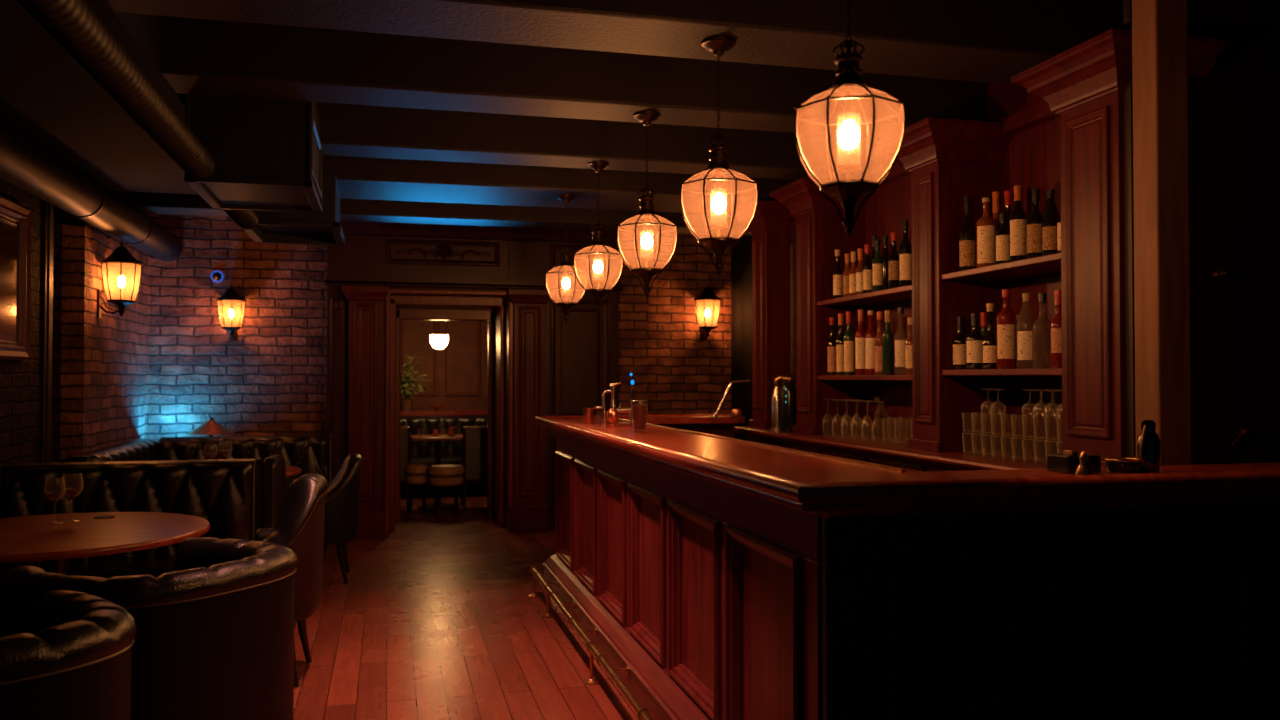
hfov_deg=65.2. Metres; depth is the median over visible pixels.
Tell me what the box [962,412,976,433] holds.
tumbler
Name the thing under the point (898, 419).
tumbler
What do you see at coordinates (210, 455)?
wine glass
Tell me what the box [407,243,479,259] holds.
carved ornament
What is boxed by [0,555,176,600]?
seat cushion
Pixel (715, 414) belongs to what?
faucet
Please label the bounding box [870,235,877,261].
bottle
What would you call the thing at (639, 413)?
glass
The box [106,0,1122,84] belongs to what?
ceiling beam
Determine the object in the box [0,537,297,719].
tub chair
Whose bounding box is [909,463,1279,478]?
countertop
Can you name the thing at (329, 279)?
trim
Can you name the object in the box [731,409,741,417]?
round bowl
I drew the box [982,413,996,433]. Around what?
tumbler
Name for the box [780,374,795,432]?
jug
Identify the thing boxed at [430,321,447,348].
pendant
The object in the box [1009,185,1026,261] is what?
bottle
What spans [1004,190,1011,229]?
bottle
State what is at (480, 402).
wall
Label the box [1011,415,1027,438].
tumbler
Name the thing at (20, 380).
wall
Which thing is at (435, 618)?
floor
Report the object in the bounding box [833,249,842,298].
bottle
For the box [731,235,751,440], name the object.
wall
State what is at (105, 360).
wall
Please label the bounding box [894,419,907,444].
tumbler
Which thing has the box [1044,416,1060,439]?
tumbler
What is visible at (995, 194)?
bottle
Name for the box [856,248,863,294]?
bottle
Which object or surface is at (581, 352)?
wall
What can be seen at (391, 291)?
trim
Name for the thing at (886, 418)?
tumbler
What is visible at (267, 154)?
box
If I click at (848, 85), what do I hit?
pendant lantern
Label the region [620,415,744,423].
countertop
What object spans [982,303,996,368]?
bottle
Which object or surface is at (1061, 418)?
tumbler
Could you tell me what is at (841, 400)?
glass
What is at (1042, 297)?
bottle
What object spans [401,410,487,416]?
ledge
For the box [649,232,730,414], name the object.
wall
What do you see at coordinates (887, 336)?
bottle
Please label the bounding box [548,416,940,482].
countertop
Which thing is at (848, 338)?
bottle
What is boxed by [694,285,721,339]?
wall lantern
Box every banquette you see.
[0,459,256,605]
[15,454,285,530]
[65,439,159,461]
[159,434,331,555]
[400,416,487,498]
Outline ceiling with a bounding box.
[0,0,198,194]
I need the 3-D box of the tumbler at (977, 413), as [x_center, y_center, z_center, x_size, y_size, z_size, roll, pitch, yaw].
[1.578,0.297,4.659,0.068,0.098,0.068,0,-1,-14]
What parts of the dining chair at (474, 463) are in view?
leg, leg, backrest, rail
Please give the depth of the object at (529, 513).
9.01 m
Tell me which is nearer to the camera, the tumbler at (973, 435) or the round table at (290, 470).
the tumbler at (973, 435)
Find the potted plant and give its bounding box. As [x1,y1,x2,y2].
[401,355,432,410]
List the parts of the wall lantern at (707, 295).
bulb, frame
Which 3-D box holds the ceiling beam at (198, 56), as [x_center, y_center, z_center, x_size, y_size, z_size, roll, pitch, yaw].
[-0.571,-1.326,4.664,5.440,0.290,0.320,0,-1,-14]
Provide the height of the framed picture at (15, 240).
0.920 m
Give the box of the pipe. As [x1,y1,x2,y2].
[0,118,182,261]
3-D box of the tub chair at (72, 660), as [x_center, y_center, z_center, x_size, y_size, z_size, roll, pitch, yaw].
[-1.722,1.043,2.479,0.826,0.802,0.764,1,-1,-44]
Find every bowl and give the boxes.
[429,403,444,410]
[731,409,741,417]
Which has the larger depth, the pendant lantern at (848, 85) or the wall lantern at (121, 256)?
the wall lantern at (121, 256)
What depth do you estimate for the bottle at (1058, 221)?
4.15 m
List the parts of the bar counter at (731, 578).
panel, panel, panel, panel, panel, panel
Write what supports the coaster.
on the round table at (24, 538)
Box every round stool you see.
[406,463,428,513]
[428,464,463,515]
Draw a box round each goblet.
[981,389,995,413]
[990,389,1005,414]
[1033,390,1049,416]
[1044,390,1061,417]
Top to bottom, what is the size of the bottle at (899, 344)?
0.368 m
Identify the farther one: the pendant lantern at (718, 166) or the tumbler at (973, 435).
the tumbler at (973, 435)
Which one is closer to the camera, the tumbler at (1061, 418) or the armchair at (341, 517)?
the tumbler at (1061, 418)
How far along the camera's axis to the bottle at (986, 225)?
4.62 m
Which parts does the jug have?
lid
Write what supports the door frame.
in the wall at (581, 352)
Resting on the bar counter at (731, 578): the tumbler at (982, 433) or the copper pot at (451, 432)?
the tumbler at (982, 433)
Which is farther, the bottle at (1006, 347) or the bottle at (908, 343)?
the bottle at (908, 343)
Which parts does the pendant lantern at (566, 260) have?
frame, crown, chain, bulb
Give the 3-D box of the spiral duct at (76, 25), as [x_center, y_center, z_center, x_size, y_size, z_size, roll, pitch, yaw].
[-1.665,-0.905,3.226,0.136,0.136,2.640,0,-1,-14]
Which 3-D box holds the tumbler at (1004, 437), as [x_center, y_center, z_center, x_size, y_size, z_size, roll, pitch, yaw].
[1.635,0.391,4.433,0.068,0.098,0.068,0,-1,-14]
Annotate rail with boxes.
[528,566,653,719]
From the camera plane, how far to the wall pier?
9.54 m
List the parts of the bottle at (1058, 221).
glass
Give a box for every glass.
[44,477,65,524]
[61,473,83,521]
[203,446,216,459]
[219,442,231,454]
[630,400,648,429]
[841,400,852,437]
[861,401,873,439]
[872,402,884,441]
[1027,413,1043,457]
[1038,414,1055,459]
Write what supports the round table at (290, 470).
on the floor
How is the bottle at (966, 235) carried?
on the bar cabinet
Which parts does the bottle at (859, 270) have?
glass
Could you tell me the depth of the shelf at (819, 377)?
5.65 m
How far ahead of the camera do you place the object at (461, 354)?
12.98 m
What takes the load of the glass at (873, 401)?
on the bar counter at (731, 578)
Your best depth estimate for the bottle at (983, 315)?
4.83 m
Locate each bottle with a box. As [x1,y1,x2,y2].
[827,317,835,374]
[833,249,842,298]
[836,313,843,374]
[843,253,850,296]
[843,311,854,374]
[849,251,856,295]
[855,309,865,374]
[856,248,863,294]
[863,244,871,292]
[865,310,876,374]
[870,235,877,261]
[872,239,882,291]
[874,311,882,374]
[881,235,888,289]
[882,310,893,374]
[888,232,898,288]
[895,307,905,366]
[899,219,911,286]
[905,317,911,374]
[952,316,965,369]
[958,196,975,270]
[965,313,983,368]
[976,197,995,267]
[980,312,986,336]
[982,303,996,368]
[992,191,999,231]
[995,213,1008,263]
[996,289,1016,368]
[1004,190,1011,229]
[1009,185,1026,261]
[1016,315,1023,368]
[1017,293,1035,359]
[1026,188,1042,258]
[1038,293,1046,302]
[1041,189,1059,255]
[1050,290,1061,367]
[1056,196,1060,252]
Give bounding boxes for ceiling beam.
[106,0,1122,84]
[110,191,751,235]
[160,16,986,137]
[316,102,879,179]
[322,155,795,214]
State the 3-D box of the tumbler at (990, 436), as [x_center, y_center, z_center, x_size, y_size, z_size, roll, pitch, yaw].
[1.616,0.393,4.508,0.068,0.098,0.068,0,-1,-14]
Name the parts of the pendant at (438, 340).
stem, lamp shade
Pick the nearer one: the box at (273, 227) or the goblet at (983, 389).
the goblet at (983, 389)
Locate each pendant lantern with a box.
[545,194,586,321]
[574,161,622,312]
[617,111,677,297]
[680,36,757,275]
[794,0,905,235]
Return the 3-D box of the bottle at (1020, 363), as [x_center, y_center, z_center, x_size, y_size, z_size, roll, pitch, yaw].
[1.732,-0.081,4.585,0.055,0.249,0.055,0,-1,-14]
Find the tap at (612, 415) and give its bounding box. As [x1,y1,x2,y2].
[602,382,630,425]
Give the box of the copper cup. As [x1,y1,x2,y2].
[583,408,593,422]
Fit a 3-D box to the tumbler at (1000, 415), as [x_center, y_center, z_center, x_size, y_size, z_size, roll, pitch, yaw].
[1.635,0.293,4.435,0.068,0.098,0.068,0,-1,-14]
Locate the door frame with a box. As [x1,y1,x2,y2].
[390,294,504,530]
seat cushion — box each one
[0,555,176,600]
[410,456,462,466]
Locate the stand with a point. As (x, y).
(631, 374)
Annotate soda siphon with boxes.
[769,374,784,430]
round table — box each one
[0,512,209,574]
[286,466,301,476]
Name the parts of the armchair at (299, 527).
leg, leg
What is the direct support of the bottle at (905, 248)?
on the bar cabinet
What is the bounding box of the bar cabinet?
[729,28,1224,466]
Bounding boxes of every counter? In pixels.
[535,414,1279,719]
[734,426,1046,471]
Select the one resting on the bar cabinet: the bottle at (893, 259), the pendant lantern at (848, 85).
the bottle at (893, 259)
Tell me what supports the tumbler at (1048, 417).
on the tumbler
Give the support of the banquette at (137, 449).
on the floor
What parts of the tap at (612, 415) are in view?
arm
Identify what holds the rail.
on the floor
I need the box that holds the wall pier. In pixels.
[618,231,648,414]
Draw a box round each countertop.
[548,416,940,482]
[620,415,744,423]
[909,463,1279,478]
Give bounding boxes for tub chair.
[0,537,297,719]
[0,590,136,719]
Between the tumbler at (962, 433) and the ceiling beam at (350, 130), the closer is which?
the tumbler at (962, 433)
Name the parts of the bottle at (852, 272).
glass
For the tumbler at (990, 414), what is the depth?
4.51 m
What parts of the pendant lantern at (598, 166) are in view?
crown, frame, chain, bulb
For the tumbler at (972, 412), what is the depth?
4.78 m
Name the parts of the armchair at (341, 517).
leg, leg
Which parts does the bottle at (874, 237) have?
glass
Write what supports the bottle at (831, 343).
on the bar cabinet
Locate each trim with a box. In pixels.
[40,200,53,462]
[326,221,621,291]
[326,276,621,289]
[384,289,512,535]
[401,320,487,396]
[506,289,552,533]
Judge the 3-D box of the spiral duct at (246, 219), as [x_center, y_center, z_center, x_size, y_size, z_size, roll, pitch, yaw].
[-2.280,-0.864,5.665,0.136,0.136,0.790,0,-1,-14]
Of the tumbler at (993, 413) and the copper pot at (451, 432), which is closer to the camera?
the tumbler at (993, 413)
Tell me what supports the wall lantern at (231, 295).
attached to the wall at (271, 380)
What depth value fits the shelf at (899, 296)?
5.84 m
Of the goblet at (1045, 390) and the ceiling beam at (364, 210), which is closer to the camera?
the goblet at (1045, 390)
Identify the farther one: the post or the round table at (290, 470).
the round table at (290, 470)
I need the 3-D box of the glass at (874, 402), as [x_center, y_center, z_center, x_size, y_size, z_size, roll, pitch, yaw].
[1.342,0.348,5.635,0.072,0.225,0.072,0,-1,-14]
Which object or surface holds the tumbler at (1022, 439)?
on the bar counter at (731, 578)
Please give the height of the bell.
0.074 m
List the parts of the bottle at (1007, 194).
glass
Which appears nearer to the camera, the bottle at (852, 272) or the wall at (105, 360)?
the bottle at (852, 272)
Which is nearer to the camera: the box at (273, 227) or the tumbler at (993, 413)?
the tumbler at (993, 413)
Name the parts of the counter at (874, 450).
drawer, drawer, drawer, drawer, drawer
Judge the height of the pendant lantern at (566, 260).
0.883 m
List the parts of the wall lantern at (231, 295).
frame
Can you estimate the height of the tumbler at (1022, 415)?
0.098 m
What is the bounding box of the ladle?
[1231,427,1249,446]
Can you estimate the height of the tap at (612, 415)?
0.246 m
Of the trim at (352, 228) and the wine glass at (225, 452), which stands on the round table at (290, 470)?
the wine glass at (225, 452)
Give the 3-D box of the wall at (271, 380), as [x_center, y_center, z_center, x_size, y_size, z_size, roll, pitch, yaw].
[-3.631,0.076,8.882,1.700,2.950,0.200,0,-1,-14]
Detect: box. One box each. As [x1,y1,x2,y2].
[184,94,322,212]
[244,174,344,245]
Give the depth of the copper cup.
5.94 m
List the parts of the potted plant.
pot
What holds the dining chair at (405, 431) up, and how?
on the floor
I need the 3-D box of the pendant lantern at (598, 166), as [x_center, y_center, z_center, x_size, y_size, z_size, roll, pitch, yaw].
[-0.247,-0.718,5.903,0.291,0.883,0.291,0,-1,-4]
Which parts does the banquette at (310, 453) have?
frame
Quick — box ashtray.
[1105,458,1140,472]
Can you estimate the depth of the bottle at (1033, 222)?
4.28 m
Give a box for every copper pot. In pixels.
[432,429,438,435]
[448,427,454,435]
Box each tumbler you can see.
[882,418,895,443]
[886,418,899,439]
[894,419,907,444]
[898,419,911,443]
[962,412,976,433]
[962,433,976,454]
[971,413,985,434]
[971,434,986,455]
[972,412,986,432]
[973,435,986,453]
[981,414,995,435]
[981,435,995,456]
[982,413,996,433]
[982,433,996,454]
[990,414,1005,436]
[990,436,1005,457]
[991,413,1006,434]
[1000,415,1016,437]
[1001,437,1016,459]
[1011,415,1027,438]
[1011,436,1026,458]
[1011,438,1027,460]
[1022,415,1037,437]
[1022,416,1038,439]
[1022,439,1038,462]
[1033,417,1048,438]
[1033,417,1049,440]
[1033,440,1049,463]
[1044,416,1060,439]
[1045,418,1061,441]
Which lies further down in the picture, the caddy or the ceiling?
the caddy
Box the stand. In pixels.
[628,373,633,418]
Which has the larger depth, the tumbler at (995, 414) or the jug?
the jug
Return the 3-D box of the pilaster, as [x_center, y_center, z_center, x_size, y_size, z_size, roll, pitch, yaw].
[-2.388,0.453,8.694,0.399,2.190,0.160,0,-1,-14]
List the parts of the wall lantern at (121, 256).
frame, bulb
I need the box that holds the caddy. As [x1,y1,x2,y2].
[1047,450,1100,473]
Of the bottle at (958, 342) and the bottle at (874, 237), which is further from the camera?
the bottle at (874, 237)
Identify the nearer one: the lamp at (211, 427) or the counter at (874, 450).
the counter at (874, 450)
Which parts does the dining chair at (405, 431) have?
backrest, leg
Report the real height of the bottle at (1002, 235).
0.233 m
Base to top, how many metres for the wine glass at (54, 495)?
0.205 m
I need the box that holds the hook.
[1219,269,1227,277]
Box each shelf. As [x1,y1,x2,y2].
[817,285,911,306]
[817,375,911,379]
[941,252,1060,281]
[942,368,1061,375]
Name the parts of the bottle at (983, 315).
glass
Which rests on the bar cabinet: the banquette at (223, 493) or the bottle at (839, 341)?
the bottle at (839, 341)
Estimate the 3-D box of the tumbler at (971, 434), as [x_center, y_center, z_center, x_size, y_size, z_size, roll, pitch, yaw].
[1.578,0.395,4.657,0.068,0.098,0.068,0,-1,-14]
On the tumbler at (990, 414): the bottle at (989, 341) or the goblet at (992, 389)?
the goblet at (992, 389)
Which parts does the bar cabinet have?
crown, door, crown, crown, crown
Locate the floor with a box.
[294,496,638,719]
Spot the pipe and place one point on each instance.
(26, 164)
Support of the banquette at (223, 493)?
on the floor
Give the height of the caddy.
0.062 m
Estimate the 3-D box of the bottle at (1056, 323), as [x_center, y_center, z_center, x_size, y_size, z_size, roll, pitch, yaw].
[1.738,-0.127,4.152,0.067,0.326,0.067,0,-1,-14]
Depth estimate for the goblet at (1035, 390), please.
4.21 m
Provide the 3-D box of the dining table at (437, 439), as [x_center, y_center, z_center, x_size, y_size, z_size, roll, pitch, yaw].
[-2.166,1.200,10.731,0.560,0.765,0.560,0,-1,-14]
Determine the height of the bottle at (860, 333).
0.388 m
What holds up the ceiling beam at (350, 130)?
attached to the ceiling
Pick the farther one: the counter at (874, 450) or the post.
the counter at (874, 450)
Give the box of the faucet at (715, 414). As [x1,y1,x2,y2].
[711,379,749,417]
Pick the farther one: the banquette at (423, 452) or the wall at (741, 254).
the banquette at (423, 452)
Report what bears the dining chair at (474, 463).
on the floor
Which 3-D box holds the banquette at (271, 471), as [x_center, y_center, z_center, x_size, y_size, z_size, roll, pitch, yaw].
[-2.821,1.035,5.878,1.350,0.930,0.670,0,-1,-14]
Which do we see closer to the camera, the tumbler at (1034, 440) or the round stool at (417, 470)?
the tumbler at (1034, 440)
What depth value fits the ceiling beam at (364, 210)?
8.02 m
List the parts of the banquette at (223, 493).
frame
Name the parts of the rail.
post, post, post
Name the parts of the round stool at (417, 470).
leg, seat, leg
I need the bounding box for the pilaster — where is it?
[342,285,388,539]
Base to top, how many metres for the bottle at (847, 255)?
0.274 m
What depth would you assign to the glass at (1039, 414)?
4.46 m
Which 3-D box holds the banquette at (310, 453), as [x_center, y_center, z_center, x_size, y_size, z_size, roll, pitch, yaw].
[-3.160,1.075,7.968,1.314,0.921,0.670,0,-1,-14]
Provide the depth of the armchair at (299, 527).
4.55 m
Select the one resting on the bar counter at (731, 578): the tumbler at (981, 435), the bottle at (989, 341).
the tumbler at (981, 435)
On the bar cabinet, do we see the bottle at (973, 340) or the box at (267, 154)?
the bottle at (973, 340)
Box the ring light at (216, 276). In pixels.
[211,271,223,282]
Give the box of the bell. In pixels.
[1075,451,1091,474]
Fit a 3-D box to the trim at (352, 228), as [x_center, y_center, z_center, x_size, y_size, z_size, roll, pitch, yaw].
[-1.443,-0.963,8.935,2.600,0.650,0.200,0,-1,-14]
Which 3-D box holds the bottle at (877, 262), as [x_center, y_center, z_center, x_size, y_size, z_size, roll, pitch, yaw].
[1.352,-0.532,5.692,0.063,0.308,0.063,0,-1,-14]
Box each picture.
[0,195,30,359]
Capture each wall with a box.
[0,178,62,478]
[60,210,149,461]
[148,214,326,439]
[326,235,617,535]
[401,321,487,409]
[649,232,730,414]
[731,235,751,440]
[1123,0,1279,464]
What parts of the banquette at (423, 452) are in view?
frame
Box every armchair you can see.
[254,473,327,686]
[324,453,362,583]
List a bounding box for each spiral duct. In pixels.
[17,0,214,178]
[222,209,258,228]
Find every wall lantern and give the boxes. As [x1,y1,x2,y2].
[97,242,142,317]
[216,285,246,340]
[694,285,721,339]
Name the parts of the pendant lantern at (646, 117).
chain, crown, bulb, frame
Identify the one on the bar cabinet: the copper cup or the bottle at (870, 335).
the bottle at (870, 335)
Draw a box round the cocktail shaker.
[1137,419,1160,472]
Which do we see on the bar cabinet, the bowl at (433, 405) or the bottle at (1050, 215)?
the bottle at (1050, 215)
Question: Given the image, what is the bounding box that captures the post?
[1132,0,1191,465]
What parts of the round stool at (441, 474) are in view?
leg, seat, leg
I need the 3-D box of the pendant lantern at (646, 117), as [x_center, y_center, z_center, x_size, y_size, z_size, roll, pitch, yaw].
[0.033,-0.737,4.793,0.291,0.883,0.291,-1,-1,43]
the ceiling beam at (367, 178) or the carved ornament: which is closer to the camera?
the ceiling beam at (367, 178)
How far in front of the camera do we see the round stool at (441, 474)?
10.10 m
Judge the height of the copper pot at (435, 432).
0.070 m
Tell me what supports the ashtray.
on the bar counter at (731, 578)
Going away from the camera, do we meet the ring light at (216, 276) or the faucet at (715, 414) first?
the faucet at (715, 414)
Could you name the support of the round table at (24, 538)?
on the floor
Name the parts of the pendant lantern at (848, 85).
chain, crown, bulb, frame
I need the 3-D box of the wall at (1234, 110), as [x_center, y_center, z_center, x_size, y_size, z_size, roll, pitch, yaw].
[2.111,-0.002,3.727,0.675,2.930,0.035,0,-1,-14]
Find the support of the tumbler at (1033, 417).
on the tumbler at (1034, 440)
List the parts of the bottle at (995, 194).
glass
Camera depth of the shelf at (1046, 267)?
4.56 m
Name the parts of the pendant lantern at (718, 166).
crown, chain, bulb, frame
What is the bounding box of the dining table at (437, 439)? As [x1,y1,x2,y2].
[411,434,462,509]
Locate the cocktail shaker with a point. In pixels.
(1148, 442)
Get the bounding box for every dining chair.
[400,426,410,511]
[460,426,486,510]
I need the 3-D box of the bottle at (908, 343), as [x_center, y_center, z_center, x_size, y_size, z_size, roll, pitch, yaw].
[1.442,-0.073,5.325,0.065,0.308,0.065,0,-1,-14]
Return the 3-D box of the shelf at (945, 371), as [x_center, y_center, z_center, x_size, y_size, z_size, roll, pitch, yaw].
[1.742,0.055,4.466,0.338,0.028,0.910,0,-1,-14]
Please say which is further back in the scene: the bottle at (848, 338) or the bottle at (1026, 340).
the bottle at (848, 338)
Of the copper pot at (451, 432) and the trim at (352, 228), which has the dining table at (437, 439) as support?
the copper pot at (451, 432)
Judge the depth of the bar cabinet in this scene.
4.88 m
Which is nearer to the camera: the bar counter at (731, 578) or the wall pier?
the bar counter at (731, 578)
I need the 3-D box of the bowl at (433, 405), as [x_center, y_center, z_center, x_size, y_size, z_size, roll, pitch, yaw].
[-2.506,0.578,12.354,0.190,0.094,0.190,0,-1,-14]
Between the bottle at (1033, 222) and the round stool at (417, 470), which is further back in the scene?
the round stool at (417, 470)
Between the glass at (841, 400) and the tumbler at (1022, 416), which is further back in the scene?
the glass at (841, 400)
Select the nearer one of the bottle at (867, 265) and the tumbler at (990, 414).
the tumbler at (990, 414)
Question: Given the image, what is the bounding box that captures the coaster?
[93,515,114,518]
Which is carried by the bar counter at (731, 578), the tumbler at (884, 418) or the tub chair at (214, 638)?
the tumbler at (884, 418)
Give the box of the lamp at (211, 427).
[188,417,233,435]
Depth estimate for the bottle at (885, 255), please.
5.78 m
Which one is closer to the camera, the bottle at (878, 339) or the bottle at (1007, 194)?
the bottle at (1007, 194)
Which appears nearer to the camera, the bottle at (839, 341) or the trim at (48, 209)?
the bottle at (839, 341)
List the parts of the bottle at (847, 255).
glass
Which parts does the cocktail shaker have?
handle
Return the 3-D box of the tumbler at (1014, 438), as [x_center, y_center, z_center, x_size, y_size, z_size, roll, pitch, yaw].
[1.654,0.390,4.358,0.068,0.098,0.068,0,-1,-14]
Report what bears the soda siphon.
on the bar counter at (731, 578)
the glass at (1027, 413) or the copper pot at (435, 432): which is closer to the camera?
the glass at (1027, 413)
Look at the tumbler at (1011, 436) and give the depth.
4.50 m

